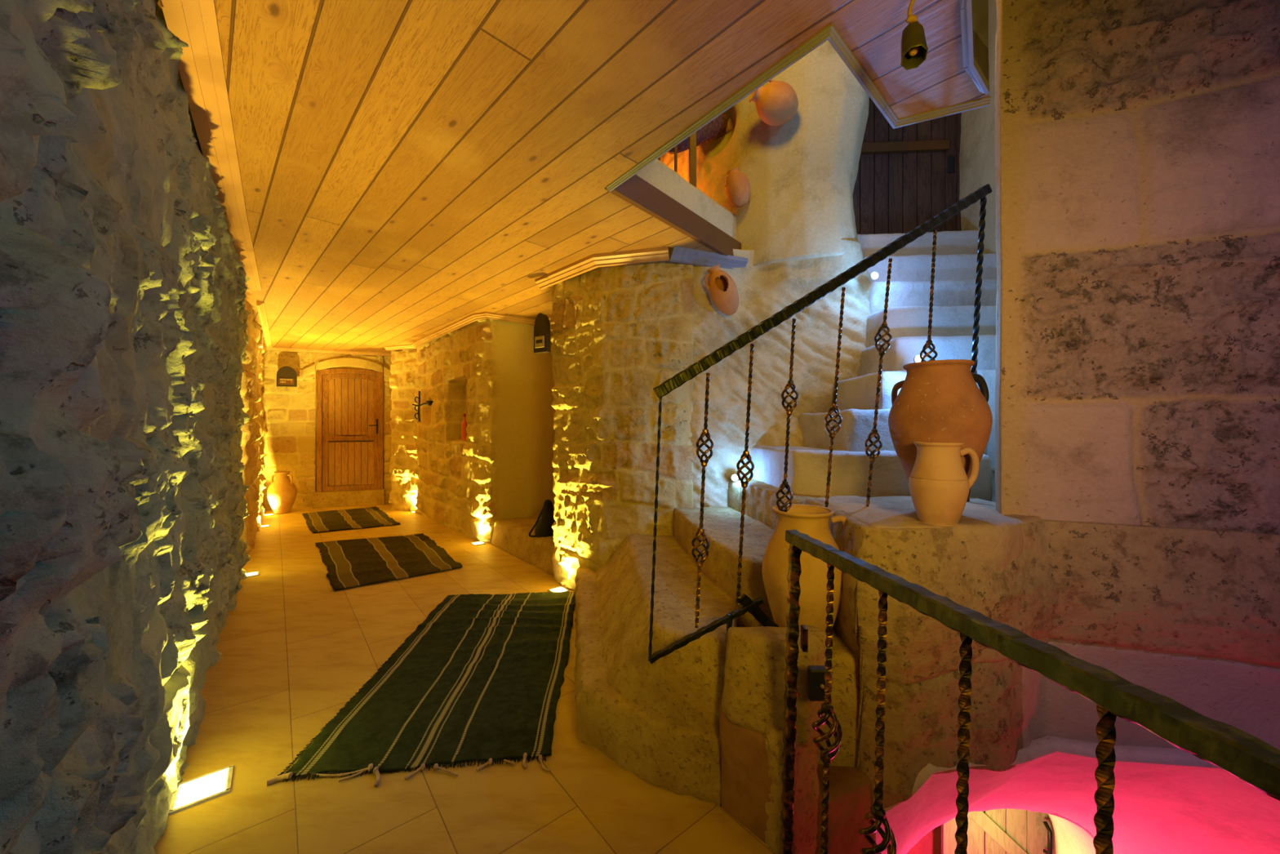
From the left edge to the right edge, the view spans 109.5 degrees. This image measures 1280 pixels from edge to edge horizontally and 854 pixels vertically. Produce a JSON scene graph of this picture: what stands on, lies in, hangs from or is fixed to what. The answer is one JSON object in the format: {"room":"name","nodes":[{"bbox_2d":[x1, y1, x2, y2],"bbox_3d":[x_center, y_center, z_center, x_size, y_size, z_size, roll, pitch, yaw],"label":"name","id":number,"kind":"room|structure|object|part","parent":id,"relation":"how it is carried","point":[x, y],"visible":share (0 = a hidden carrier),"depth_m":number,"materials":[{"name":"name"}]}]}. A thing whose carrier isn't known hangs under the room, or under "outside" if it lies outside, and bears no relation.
{"room":"hotel hallway","nodes":[
{"label":"hotel hallway","id":0,"kind":"room"},
{"bbox_2d":[0,0,250,853],"bbox_3d":[-1.670,-0.050,1.511,0.372,2.900,6.449,0,0,-39],"label":"wall","id":1,"kind":"structure","parent":0,"point":[124,338],"depth_m":0.88,"materials":[{"name":"stone"}]},
{"bbox_2d":[160,0,262,292],"bbox_3d":[-1.642,-1.278,1.725,0.142,0.045,6.348,0,0,-38],"label":"trim","id":2,"kind":"structure","parent":1,"relation":"attached to","point":[201,67],"depth_m":1.78,"materials":[{"name":"brown wood"}]},
{"bbox_2d":[240,300,267,554],"bbox_3d":[-5.003,0.000,5.683,0.476,2.800,4.384,0,0,-35],"label":"wall","id":3,"kind":"structure","parent":0,"point":[254,431],"depth_m":5.22,"materials":[{"name":"stone"}]},
{"bbox_2d":[256,329,262,347],"bbox_3d":[-5.148,-1.324,6.095,0.110,0.490,0.172,0,0,-39],"label":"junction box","id":4,"kind":"object","parent":3,"relation":"attached to","point":[260,344],"visible":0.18,"depth_m":6.05,"materials":[{"name":"white plastic"}]},
{"bbox_3d":[-5.098,-1.229,6.034,0.080,0.260,0.015,0,0,-39],"label":"lid","id":5,"kind":"part","parent":4,"relation":"part of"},
{"bbox_2d":[256,300,271,350],"bbox_3d":[-5.000,-1.276,6.049,0.060,0.050,3.499,0,0,-38],"label":"trim","id":6,"kind":"structure","parent":3,"relation":"attached to","point":[260,304],"depth_m":5.46,"materials":[{"name":"brown wood"}]},
{"bbox_2d":[261,350,391,510],"bbox_3d":[-5.362,0.000,7.703,2.163,2.800,0.217,0,0,-20],"label":"wall","id":7,"kind":"structure","parent":0,"point":[290,413],"depth_m":7.52,"materials":[{"name":"stone"}]},
{"bbox_2d":[276,366,297,386],"bbox_3d":[-5.718,-0.818,7.315,0.270,0.330,0.031,0,0,-19],"label":"door sign","id":8,"kind":"object","parent":7,"relation":"attached to","point":[286,376],"visible":1,"depth_m":7.31,"materials":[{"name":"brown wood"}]},
{"bbox_2d":[264,346,391,356],"bbox_3d":[-5.306,-1.271,7.586,2.185,0.060,0.076,0,0,-20],"label":"trim","id":9,"kind":"structure","parent":7,"relation":"attached to","point":[273,348],"depth_m":7.60,"materials":[{"name":"brown wood"}]},
{"bbox_2d":[312,488,385,508],"bbox_3d":[-4.998,1.220,7.859,1.047,0.260,0.400,0,0,-20],"label":"step","id":10,"kind":"structure","parent":7,"relation":"attached to","point":[375,496],"depth_m":7.67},
{"bbox_2d":[316,368,383,492],"bbox_3d":[-4.969,0.045,7.777,0.987,2.090,0.154,0,0,-20],"label":"door","id":11,"kind":"structure","parent":7,"relation":"in","point":[350,420],"depth_m":7.78,"materials":[{"name":"brown wood"}]},
{"bbox_3d":[-4.973,0.178,7.789,0.718,0.108,0.040,0,0,-20],"label":"rail","id":12,"kind":"part","parent":11,"relation":"part of","materials":[{"name":"brown wood"}]},
{"bbox_3d":[-4.975,0.210,7.793,0.687,0.050,0.040,0,0,-20],"label":"sill rail","id":13,"kind":"part","parent":11,"relation":"part of","materials":[{"name":"brown wood"}]},
{"bbox_3d":[-4.978,-0.352,7.801,0.681,0.984,0.020,0,0,-20],"label":"panel","id":14,"kind":"part","parent":11,"relation":"part of","materials":[{"name":"brown wood"}]},
{"bbox_3d":[-4.978,0.630,7.801,0.681,0.740,0.020,0,0,-20],"label":"panel","id":15,"kind":"part","parent":11,"relation":"part of","materials":[{"name":"brown wood"}]},
{"bbox_3d":[-4.590,-0.010,7.898,0.035,0.260,0.012,0,0,-20],"label":"handle plate","id":16,"kind":"part","parent":11,"relation":"part of","materials":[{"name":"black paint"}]},
{"bbox_2d":[388,347,417,511],"bbox_3d":[-3.920,0.000,7.553,0.540,2.800,1.298,0,0,-45],"label":"stone wall","id":17,"kind":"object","parent":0,"point":[403,494],"visible":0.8,"depth_m":7.27,"materials":[{"name":"stone"}]},
{"bbox_2d":[153,503,775,853],"bbox_3d":[-1.639,1.450,4.003,3.339,0.200,11.528,0,0,-38],"label":"floor","id":18,"kind":"structure","parent":0,"point":[295,648],"depth_m":1.80,"materials":[{"name":"tile"}]},
{"bbox_2d":[168,764,233,815],"bbox_3d":[-1.628,1.346,1.682,0.162,0.010,0.162,0,0,-39],"label":"uplight","id":19,"kind":"object","parent":18,"relation":"on","point":[206,787],"visible":0.91,"depth_m":1.67,"materials":[{"name":"white glass"}]},
{"bbox_3d":[-1.628,1.346,1.682,0.130,0.006,0.130,0,0,-39],"label":"lamp glass","id":20,"kind":"part","parent":19,"relation":"part of","materials":[{"name":"white"}]},
{"bbox_2d":[245,570,259,577],"bbox_3d":[-3.554,1.346,4.120,0.132,0.010,0.132,0,0,-39],"label":"uplight","id":21,"kind":"object","parent":18,"relation":"on","point":[254,573],"visible":0.57,"depth_m":4.12,"materials":[{"name":"white glass"}]},
{"bbox_3d":[-3.554,1.346,4.120,0.100,0.006,0.100,0,0,-39],"label":"lamp glass","id":22,"kind":"part","parent":21,"relation":"part of","materials":[{"name":"white"}]},
{"bbox_2d":[259,524,270,528],"bbox_3d":[-5.098,1.346,6.123,0.132,0.010,0.132,0,0,-39],"label":"uplight","id":23,"kind":"object","parent":18,"relation":"on","point":[262,526],"visible":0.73,"depth_m":6.12,"materials":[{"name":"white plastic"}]},
{"bbox_2d":[266,471,296,514],"bbox_3d":[-5.620,1.026,7.100,0.367,0.655,0.367,0,0,0],"label":"clay jar","id":24,"kind":"object","parent":18,"relation":"on","point":[282,493],"visible":1,"depth_m":7.00,"materials":[{"name":"ceramic"}]},
{"bbox_3d":[-5.493,0.821,7.100,0.085,0.157,0.028,0,0,0],"label":"handle","id":25,"kind":"part","parent":24,"relation":"part of","materials":[{"name":"ceramic"}]},
{"bbox_2d":[302,506,400,533],"bbox_3d":[-4.248,1.335,6.593,1.001,0.023,1.770,0,0,-40],"label":"rug","id":26,"kind":"object","parent":18,"relation":"on","point":[371,517],"visible":1,"depth_m":6.50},
{"bbox_2d":[315,533,462,590],"bbox_3d":[-2.693,1.335,4.774,1.089,0.023,1.960,0,0,-39],"label":"rug","id":27,"kind":"object","parent":18,"relation":"on","point":[354,562],"visible":1,"depth_m":4.55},
{"bbox_2d":[266,591,575,786],"bbox_3d":[-0.942,1.333,2.670,1.064,0.036,1.947,0,0,-4],"label":"rug","id":28,"kind":"object","parent":18,"relation":"on","point":[481,678],"visible":1,"depth_m":2.24,"materials":[{"name":"fabric"}]},
{"bbox_2d":[470,541,485,546],"bbox_3d":[-1.873,1.346,5.225,0.132,0.010,0.132,0,0,-39],"label":"uplight","id":29,"kind":"object","parent":18,"relation":"on","point":[478,543],"visible":1,"depth_m":5.22,"materials":[{"name":"glass"}]},
{"bbox_2d":[491,514,554,576],"bbox_3d":[-0.947,1.224,4.880,0.789,0.312,1.515,0,0,-39],"label":"stone bench","id":30,"kind":"object","parent":18,"relation":"on","point":[511,535],"visible":0.44,"depth_m":4.68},
{"bbox_2d":[528,499,555,537],"bbox_3d":[-0.942,0.912,4.542,0.330,0.364,0.233,0,0,0],"label":"cloth bag","id":31,"kind":"object","parent":30,"relation":"on","point":[543,526],"visible":0.86,"depth_m":4.48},
{"bbox_2d":[547,586,569,591],"bbox_3d":[-0.670,1.346,3.720,0.132,0.010,0.132,0,0,-39],"label":"uplight","id":32,"kind":"object","parent":18,"relation":"on","point":[560,588],"visible":0.84,"depth_m":3.73,"materials":[{"name":"glass"}]},
{"bbox_3d":[-0.670,1.346,3.720,0.100,0.006,0.100,0,0,-39],"label":"lamp glass","id":33,"kind":"part","parent":32,"relation":"part of","materials":[{"name":"white"}]},
{"bbox_2d":[718,697,773,843],"bbox_3d":[0.452,1.334,1.667,0.333,0.649,0.476,0,0,0],"label":"stone block","id":34,"kind":"object","parent":18,"relation":"on","point":[746,782],"visible":0.27,"depth_m":1.53,"materials":[{"name":"brown stone"}]},
{"bbox_2d":[721,625,832,747],"bbox_3d":[0.485,0.877,1.564,0.383,0.306,0.248,0,0,0],"label":"stone block","id":35,"kind":"object","parent":34,"relation":"on","point":[754,686],"visible":0.7,"depth_m":1.54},
{"bbox_2d":[762,503,846,631],"bbox_3d":[0.665,0.616,1.850,0.321,0.562,0.318,0,0,-17],"label":"clay jar","id":36,"kind":"object","parent":35,"relation":"on","point":[811,520],"visible":0.61,"depth_m":1.75,"materials":[{"name":"ceramic"}]},
{"bbox_3d":[0.804,0.436,1.814,0.077,0.164,0.037,0,0,0],"label":"handle","id":37,"kind":"part","parent":36,"relation":"part of","materials":[{"name":"ceramic"}]},
{"bbox_2d":[573,230,996,804],"bbox_3d":[1.286,-0.093,3.035,3.563,2.966,2.250,0,0,-14],"label":"staircase","id":38,"kind":"structure","parent":18,"relation":"on","point":[659,722],"depth_m":2.53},
{"bbox_2d":[730,474,737,480],"bbox_3d":[0.685,0.366,3.271,0.053,0.053,0.042,0,0,0],"label":"light","id":39,"kind":"object","parent":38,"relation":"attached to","point":[734,477],"visible":0.95,"depth_m":3.26,"materials":[{"name":"white plastic"}]},
{"bbox_3d":[0.685,0.366,3.270,0.040,0.040,0.040,0,0,0],"label":"bulb","id":40,"kind":"part","parent":39,"relation":"part of","materials":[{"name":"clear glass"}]},
{"bbox_2d":[648,183,991,663],"bbox_3d":[0.853,-0.129,1.956,1.759,2.092,0.140,0,0,-18],"label":"stair railing","id":41,"kind":"object","parent":38,"relation":"on","point":[749,606],"visible":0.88,"depth_m":1.89,"materials":[{"name":"black metal"}]},
{"bbox_2d":[691,530,709,564],"bbox_3d":[0.231,0.460,1.729,0.070,0.132,0.072,0,0,0],"label":"basket","id":42,"kind":"object","parent":41,"relation":"on","point":[698,533],"depth_m":1.72,"materials":[{"name":"metal"}]},
{"bbox_2d":[696,431,713,462],"bbox_3d":[0.254,0.081,1.773,0.070,0.132,0.072,0,0,0],"label":"basket","id":43,"kind":"object","parent":41,"relation":"on","point":[708,435],"depth_m":1.76,"materials":[{"name":"metal"}]},
{"bbox_3d":[0.254,0.763,1.707,0.465,0.192,0.024,0,0,-16],"label":"rail","id":44,"kind":"part","parent":41,"relation":"part of","materials":[{"name":"black metal"}]},
{"bbox_2d":[736,453,754,484],"bbox_3d":[0.420,0.167,1.802,0.071,0.132,0.072,0,0,0],"label":"basket","id":45,"kind":"object","parent":41,"relation":"on","point":[748,456],"depth_m":1.79,"materials":[{"name":"metal"}]},
{"bbox_2d":[775,483,793,511],"bbox_3d":[0.606,0.298,1.900,0.070,0.133,0.069,0,0,0],"label":"basket","id":46,"kind":"object","parent":41,"relation":"on","point":[782,486],"depth_m":1.89,"materials":[{"name":"metal"}]},
{"bbox_2d":[781,382,798,412],"bbox_3d":[0.632,-0.124,1.907,0.070,0.133,0.069,0,0,0],"label":"basket","id":47,"kind":"object","parent":41,"relation":"on","point":[792,385],"depth_m":1.90,"materials":[{"name":"metal"}]},
{"bbox_3d":[0.877,-0.644,1.975,1.708,1.062,0.038,0,0,-15],"label":"handrail","id":48,"kind":"part","parent":41,"relation":"part of","materials":[{"name":"black metal"}]},
{"bbox_2d":[824,407,842,435],"bbox_3d":[0.840,-0.025,1.965,0.071,0.133,0.069,0,0,0],"label":"basket","id":49,"kind":"object","parent":41,"relation":"on","point":[837,424],"depth_m":1.95,"materials":[{"name":"metal"}]},
{"bbox_2d":[864,431,882,458],"bbox_3d":[1.042,0.083,2.021,0.072,0.133,0.070,0,0,0],"label":"basket","id":50,"kind":"object","parent":41,"relation":"on","point":[872,434],"depth_m":2.01,"materials":[{"name":"metal"}]},
{"bbox_2d":[874,324,892,352],"bbox_3d":[1.094,-0.394,2.035,0.072,0.133,0.070,0,0,0],"label":"basket","id":51,"kind":"object","parent":41,"relation":"on","point":[882,327],"depth_m":2.02,"materials":[{"name":"metal"}]},
{"bbox_2d":[919,342,937,361],"bbox_3d":[1.343,-0.331,2.104,0.071,0.133,0.069,0,0,0],"label":"basket","id":52,"kind":"object","parent":41,"relation":"on","point":[927,344],"depth_m":2.10,"materials":[{"name":"metal"}]},
{"bbox_2d":[870,271,878,279],"bbox_3d":[1.610,-1.038,3.101,0.053,0.053,0.042,0,0,0],"label":"light","id":53,"kind":"object","parent":38,"relation":"attached to","point":[874,275],"visible":1,"depth_m":3.10,"materials":[{"name":"white plastic"}]},
{"bbox_3d":[1.610,-1.038,3.100,0.040,0.040,0.040,0,0,0],"label":"bulb","id":54,"kind":"part","parent":53,"relation":"part of","materials":[{"name":"clear glass"}]},
{"bbox_2d":[913,355,923,362],"bbox_3d":[1.545,-0.373,2.501,0.053,0.053,0.042,0,0,0],"label":"light","id":55,"kind":"object","parent":38,"relation":"attached to","point":[917,358],"visible":0.44,"depth_m":2.50,"materials":[{"name":"white plastic"}]},
{"bbox_3d":[1.545,-0.373,2.500,0.040,0.040,0.040,0,0,0],"label":"bulb","id":56,"kind":"part","parent":55,"relation":"part of","materials":[{"name":"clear glass"}]},
{"bbox_2d":[764,726,819,853],"bbox_3d":[0.503,1.330,1.571,0.206,0.697,0.359,0,0,0],"label":"stone block","id":57,"kind":"object","parent":18,"relation":"on","point":[806,785],"visible":0.45,"depth_m":1.45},
{"bbox_2d":[779,529,1279,853],"bbox_3d":[0.589,0.964,0.915,0.149,1.282,1.037,0,0,-11],"label":"guard railing","id":58,"kind":"object","parent":18,"relation":"on","point":[1245,756],"visible":1,"depth_m":0.80,"materials":[{"name":"black metal"}]},
{"bbox_3d":[0.460,0.980,1.395,0.070,1.241,0.036,0,0,0],"label":"post","id":59,"kind":"part","parent":58,"relation":"part of","materials":[{"name":"metal"}]},
{"bbox_2d":[811,708,842,759],"bbox_3d":[0.500,0.819,1.210,0.074,0.138,0.073,0,0,0],"label":"basket","id":60,"kind":"object","parent":58,"relation":"on","point":[829,753],"depth_m":1.20,"materials":[{"name":"metal"}]},
{"bbox_2d":[858,811,896,853],"bbox_3d":[0.532,0.931,1.014,0.074,0.138,0.073,0,0,0],"label":"basket","id":61,"kind":"object","parent":58,"relation":"on","point":[880,817],"depth_m":1.00,"materials":[{"name":"metal"}]},
{"bbox_2d":[413,318,553,543],"bbox_3d":[-2.280,0.000,6.438,1.078,2.800,2.702,0,0,-44],"label":"wall","id":62,"kind":"structure","parent":0,"point":[488,371],"depth_m":5.53,"materials":[{"name":"stone"}]},
{"bbox_2d":[412,391,433,422],"bbox_3d":[-3.208,-0.307,6.680,0.401,0.461,0.120,0,0,16],"label":"wall ornament","id":63,"kind":"object","parent":62,"relation":"attached to","point":[428,402],"visible":0.93,"depth_m":6.74,"materials":[{"name":"black paint"}]},
{"bbox_3d":[-3.299,-0.307,6.750,0.038,0.461,0.028,0,0,0],"label":"stem","id":64,"kind":"part","parent":63,"relation":"part of","materials":[{"name":"black paint"}]},
{"bbox_3d":[-3.241,-0.332,6.708,0.322,0.054,0.040,0,0,18],"label":"arm","id":65,"kind":"part","parent":63,"relation":"part of","materials":[{"name":"black paint"}]},
{"bbox_2d":[426,400,433,405],"bbox_3d":[-3.074,-0.348,6.640,0.120,0.067,0.120,0,0,0],"label":"candle cup","id":66,"kind":"object","parent":63,"relation":"on","point":[429,402],"depth_m":6.59,"materials":[{"name":"black paint"}]},
{"bbox_2d":[461,413,467,439],"bbox_3d":[-2.287,-0.001,5.891,0.077,0.344,0.077,0,0,0],"label":"bottle","id":67,"kind":"object","parent":62,"relation":"on","point":[464,424],"visible":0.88,"depth_m":5.86,"materials":[{"name":"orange glass"}]},
{"bbox_2d":[383,311,550,350],"bbox_3d":[-2.735,-1.271,6.171,3.530,0.060,0.910,0,0,30],"label":"trim","id":68,"kind":"structure","parent":62,"relation":"attached to","point":[472,317],"depth_m":5.49,"materials":[{"name":"brown wood"}]},
{"bbox_2d":[552,333,555,509],"bbox_3d":[-0.561,0.000,5.206,0.272,2.800,1.800,0,0,-39],"label":"wall","id":69,"kind":"structure","parent":0,"point":[553,494],"depth_m":5.71,"materials":[{"name":"stone"}]},
{"bbox_2d":[156,0,989,352],"bbox_3d":[-1.498,-1.360,4.150,3.894,0.120,11.569,0,0,-38],"label":"ceiling","id":70,"kind":"structure","parent":0,"point":[410,170],"depth_m":1.90,"materials":[{"name":"brown wood"}]},
{"bbox_2d":[604,173,741,255],"bbox_3d":[0.342,-1.375,3.064,0.035,0.160,1.613,0,0,40],"label":"beam","id":71,"kind":"structure","parent":70,"relation":"attached to","point":[635,190],"depth_m":2.89,"materials":[{"name":"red wood"}]},
{"bbox_2d":[605,23,991,191],"bbox_3d":[0.490,-1.290,1.849,1.700,0.022,0.627,0,0,23],"label":"trim","id":72,"kind":"structure","parent":70,"relation":"attached to","point":[830,33],"depth_m":1.79,"materials":[{"name":"brown wood"}]},
{"bbox_2d":[900,0,928,70],"bbox_3d":[0.794,-1.175,1.316,0.065,0.252,0.096,0,0,21],"label":"hanging lamp","id":73,"kind":"object","parent":70,"relation":"hanging from","point":[914,49],"visible":1,"depth_m":1.31,"materials":[{"name":"green metal"}]},
{"bbox_3d":[0.796,-1.113,1.317,0.028,0.075,0.028,9,-20,0],"label":"bulb","id":74,"kind":"part","parent":73,"relation":"part of","materials":[{"name":"glass"}]},
{"bbox_3d":[0.797,-1.118,1.320,0.070,0.127,0.070,9,-20,0],"label":"lamp shade","id":75,"kind":"part","parent":73,"relation":"part of","materials":[{"name":"green metal"}]},
{"bbox_2d":[960,0,964,8],"bbox_3d":[0.891,-1.500,1.193,0.020,0.440,0.426,0,0,28],"label":"trim","id":76,"kind":"structure","parent":70,"relation":"attached to","point":[962,1],"depth_m":1.37,"materials":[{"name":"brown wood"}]},
{"bbox_2d":[960,8,968,67],"bbox_3d":[1.077,-1.500,1.494,0.020,0.440,0.281,0,0,37],"label":"trim","id":77,"kind":"structure","parent":70,"relation":"attached to","point":[962,11],"depth_m":1.49,"materials":[{"name":"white wood"}]},
{"bbox_2d":[959,0,989,94],"bbox_3d":[1.032,-1.286,1.386,0.084,0.030,0.905,0,0,36],"label":"trim","id":78,"kind":"structure","parent":70,"relation":"attached to","point":[972,64],"depth_m":1.53,"materials":[{"name":"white wood"}]},
{"bbox_2d":[964,0,988,87],"bbox_3d":[1.234,-1.500,1.658,0.172,0.440,0.020,0,0,-36],"label":"trim","id":79,"kind":"structure","parent":70,"relation":"attached to","point":[980,7],"depth_m":1.66,"materials":[{"name":"brown wood"}]},
{"bbox_2d":[548,260,693,591],"bbox_3d":[-0.087,0.000,3.859,0.996,2.800,1.311,0,0,-40],"label":"wall","id":80,"kind":"structure","parent":0,"point":[620,332],"depth_m":3.49,"materials":[{"name":"stone"}]},
{"bbox_2d":[533,312,550,353],"bbox_3d":[-0.835,-0.797,3.833,0.145,0.330,0.063,0,0,32],"label":"wall sign","id":81,"kind":"object","parent":80,"relation":"attached to","point":[542,325],"visible":1,"depth_m":3.81,"materials":[{"name":"brown wood"}]},
{"bbox_3d":[-0.847,-0.718,3.813,0.105,0.095,0.008,0,0,32],"label":"panel","id":82,"kind":"part","parent":81,"relation":"part of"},
{"bbox_2d":[635,159,736,239],"bbox_3d":[0.112,-1.565,2.987,0.212,0.230,2.113,0,0,40],"label":"wall","id":83,"kind":"structure","parent":0,"point":[657,174],"depth_m":3.10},
{"bbox_2d":[657,132,696,186],"bbox_3d":[-0.004,-2.308,2.811,0.068,1.276,1.282,0,0,39],"label":"balcony railing","id":84,"kind":"object","parent":83,"relation":"on","point":[692,139],"visible":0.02,"depth_m":3.25,"materials":[{"name":"red wood"}]},
{"bbox_3d":[0.246,-2.220,3.116,0.020,1.100,0.020,0,0,0],"label":"post","id":85,"kind":"part","parent":84,"relation":"part of","materials":[{"name":"red wood"}]},
{"bbox_3d":[0.382,-2.220,3.280,0.050,1.100,0.050,0,0,0],"label":"post","id":86,"kind":"part","parent":84,"relation":"part of","materials":[{"name":"red wood"}]},
{"bbox_2d":[660,40,869,266],"bbox_3d":[0.869,-2.450,4.101,2.163,2.400,1.186,0,0,24],"label":"wall","id":87,"kind":"structure","parent":0,"point":[801,172],"depth_m":3.35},
{"bbox_2d":[666,111,728,154],"bbox_3d":[0.537,-2.500,3.750,0.250,0.806,1.038,0,0,41],"label":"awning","id":88,"kind":"object","parent":87,"relation":"attached to","point":[716,128],"visible":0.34,"depth_m":3.65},
{"bbox_2d":[725,117,733,133],"bbox_3d":[0.785,-2.649,3.900,0.186,0.229,0.186,0,0,0],"label":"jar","id":89,"kind":"object","parent":87,"relation":"attached to","point":[730,124],"visible":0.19,"depth_m":3.84,"materials":[{"name":"ceramic"}]},
{"bbox_2d":[723,167,751,206],"bbox_3d":[0.757,-1.855,3.500,0.191,0.274,0.186,0,0,29],"label":"jar","id":90,"kind":"object","parent":87,"relation":"attached to","point":[737,185],"visible":1,"depth_m":3.44,"materials":[{"name":"orange ceramic"}]},
{"bbox_3d":[0.666,-1.899,3.484,0.043,0.090,0.016,0,0,0],"label":"handle","id":91,"kind":"part","parent":90,"relation":"part of","materials":[{"name":"orange ceramic"}]},
{"bbox_2d":[749,79,798,125],"bbox_3d":[0.966,-2.340,3.262,0.351,0.273,0.261,0,0,-17],"label":"jar","id":92,"kind":"object","parent":87,"relation":"attached to","point":[776,102],"visible":0.88,"depth_m":3.19,"materials":[{"name":"orange ceramic"}]},
{"bbox_2d":[685,238,873,507],"bbox_3d":[1.121,-0.160,3.809,1.876,2.420,1.178,0,0,0],"label":"wall","id":93,"kind":"structure","parent":0,"point":[763,291],"depth_m":3.38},
{"bbox_2d":[534,246,669,288],"bbox_3d":[-0.390,-1.264,3.572,1.335,0.075,0.252,0,0,33],"label":"trim","id":94,"kind":"structure","parent":93,"relation":"attached to","point":[593,261],"depth_m":3.41,"materials":[{"name":"brown wood"}]},
{"bbox_2d":[668,245,747,269],"bbox_3d":[0.522,-1.261,3.408,0.637,0.080,0.090,0,0,-22],"label":"trim","id":95,"kind":"structure","parent":93,"relation":"attached to","point":[677,254],"depth_m":3.37,"materials":[{"name":"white wood"}]},
{"bbox_2d":[705,264,738,315],"bbox_3d":[0.611,-1.003,3.318,0.214,0.360,0.210,0,0,32],"label":"jar","id":96,"kind":"object","parent":93,"relation":"attached to","point":[722,290],"visible":1,"depth_m":3.26,"materials":[{"name":"orange ceramic"}]},
{"bbox_3d":[0.507,-1.056,3.301,0.062,0.133,0.016,-23,4,6],"label":"handle","id":97,"kind":"part","parent":96,"relation":"part of","materials":[{"name":"orange ceramic"}]},
{"bbox_2d":[817,625,859,767],"bbox_3d":[0.710,1.197,1.778,0.310,0.720,0.361,0,0,0],"label":"wall","id":98,"kind":"structure","parent":0,"point":[845,662],"depth_m":1.67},
{"bbox_2d":[906,825,941,853],"bbox_3d":[2.256,3.300,3.434,2.704,2.700,0.246,0,0,3],"label":"wall","id":99,"kind":"structure","parent":0,"point":[931,843],"depth_m":3.33,"materials":[{"name":"paint"}]},
{"bbox_2d":[959,0,996,253],"bbox_3d":[2.439,-1.250,3.023,0.352,4.800,2.527,0,0,27],"label":"wall","id":100,"kind":"structure","parent":0,"point":[977,162],"depth_m":3.53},
{"bbox_2d":[852,97,961,234],"bbox_3d":[2.200,-2.570,4.001,1.300,2.000,0.100,0,0,3],"label":"door","id":101,"kind":"structure","parent":100,"relation":"in","point":[912,175],"depth_m":3.99,"materials":[{"name":"brown wood"}]},
{"bbox_3d":[2.201,-2.030,4.011,0.974,0.800,0.020,0,0,3],"label":"panel","id":102,"kind":"part","parent":101,"relation":"part of","materials":[{"name":"brown wood"}]},
{"bbox_3d":[2.201,-2.960,4.011,0.974,0.940,0.020,0,0,3],"label":"panel","id":103,"kind":"part","parent":101,"relation":"part of","materials":[{"name":"brown wood"}]},
{"bbox_3d":[2.199,-2.460,3.981,1.000,0.080,0.040,0,0,3],"label":"rail","id":104,"kind":"part","parent":101,"relation":"part of","materials":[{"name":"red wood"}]},
{"bbox_3d":[2.707,-2.290,3.938,0.050,0.140,0.010,0,0,3],"label":"lock plate","id":105,"kind":"part","parent":101,"relation":"part of","materials":[{"name":"black paint"}]},
{"bbox_3d":[2.200,-2.570,4.001,1.300,2.000,0.100,0,0,3],"label":"frame","id":106,"kind":"part","parent":101,"relation":"part of","materials":[{"name":"brown wood"}]},
{"bbox_2d":[804,498,1279,808],"bbox_3d":[2.079,1.392,1.283,3.282,2.053,0.679,0,0,28],"label":"wall","id":107,"kind":"structure","parent":0,"point":[1190,617],"depth_m":1.60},
{"bbox_2d":[813,495,1048,663],"bbox_3d":[1.290,0.602,1.980,0.933,0.512,0.762,0,0,0],"label":"stone ledge","id":108,"kind":"object","parent":107,"relation":"attached to","point":[993,538],"visible":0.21,"depth_m":1.69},
{"bbox_2d":[888,359,992,481],"bbox_3d":[1.224,0.051,1.860,0.356,0.623,0.352,0,0,31],"label":"clay jar","id":109,"kind":"object","parent":108,"relation":"on","point":[937,401],"visible":0.71,"depth_m":1.75,"materials":[{"name":"ceramic"}]},
{"bbox_3d":[1.156,-0.136,2.006,0.028,0.147,0.086,0,0,-22],"label":"handle","id":110,"kind":"part","parent":109,"relation":"part of","materials":[{"name":"ceramic"}]},
{"bbox_3d":[1.381,-0.139,1.851,0.090,0.166,0.046,0,0,0],"label":"handle","id":111,"kind":"part","parent":109,"relation":"part of","materials":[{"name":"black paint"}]},
{"bbox_2d":[908,441,979,526],"bbox_3d":[1.118,0.209,1.686,0.189,0.304,0.202,0,0,-39],"label":"jug","id":112,"kind":"object","parent":108,"relation":"on","point":[940,486],"visible":0.99,"depth_m":1.63,"materials":[{"name":"ceramic"}]},
{"bbox_3d":[1.213,0.154,1.670,0.074,0.156,0.025,0,0,0],"label":"handle","id":113,"kind":"part","parent":112,"relation":"part of","materials":[{"name":"ceramic"}]},
{"bbox_2d":[1047,813,1095,853],"bbox_3d":[1.977,2.370,2.625,1.510,0.780,0.438,0,0,-4],"label":"wall","id":114,"kind":"structure","parent":0,"point":[1070,837],"depth_m":2.72,"materials":[{"name":"paint"}]},
{"bbox_2d":[941,808,1055,853],"bbox_3d":[2.479,3.550,3.075,0.782,2.250,0.112,0,0,3],"label":"door","id":115,"kind":"structure","parent":114,"relation":"in","point":[997,831],"depth_m":3.09,"materials":[{"name":"brown wood"}]},
{"bbox_3d":[2.829,3.550,3.073,0.080,2.250,0.080,0,0,3],"label":"frame","id":116,"kind":"part","parent":115,"relation":"part of","materials":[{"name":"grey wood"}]},
{"bbox_2d":[873,735,1279,853],"bbox_3d":[1.800,1.867,1.797,2.400,1.474,1.347,0,0,0],"label":"archway","id":117,"kind":"object","parent":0,"point":[1167,800],"visible":0.79,"depth_m":1.80,"materials":[{"name":"paint"}]},
{"bbox_2d":[816,764,875,853],"bbox_3d":[0.696,1.463,1.639,0.340,0.488,0.341,0,0,0],"label":"stone block","id":118,"kind":"object","parent":117,"relation":"attached to","point":[851,791],"visible":0.36,"depth_m":1.54,"materials":[{"name":"brown stone"}]},
{"bbox_2d":[994,0,1279,534],"bbox_3d":[2.681,-0.815,1.483,2.453,2.470,0.697,0,0,32],"label":"wall","id":119,"kind":"structure","parent":0,"point":[1137,142],"depth_m":1.69,"materials":[{"name":"stone"}]}
]}

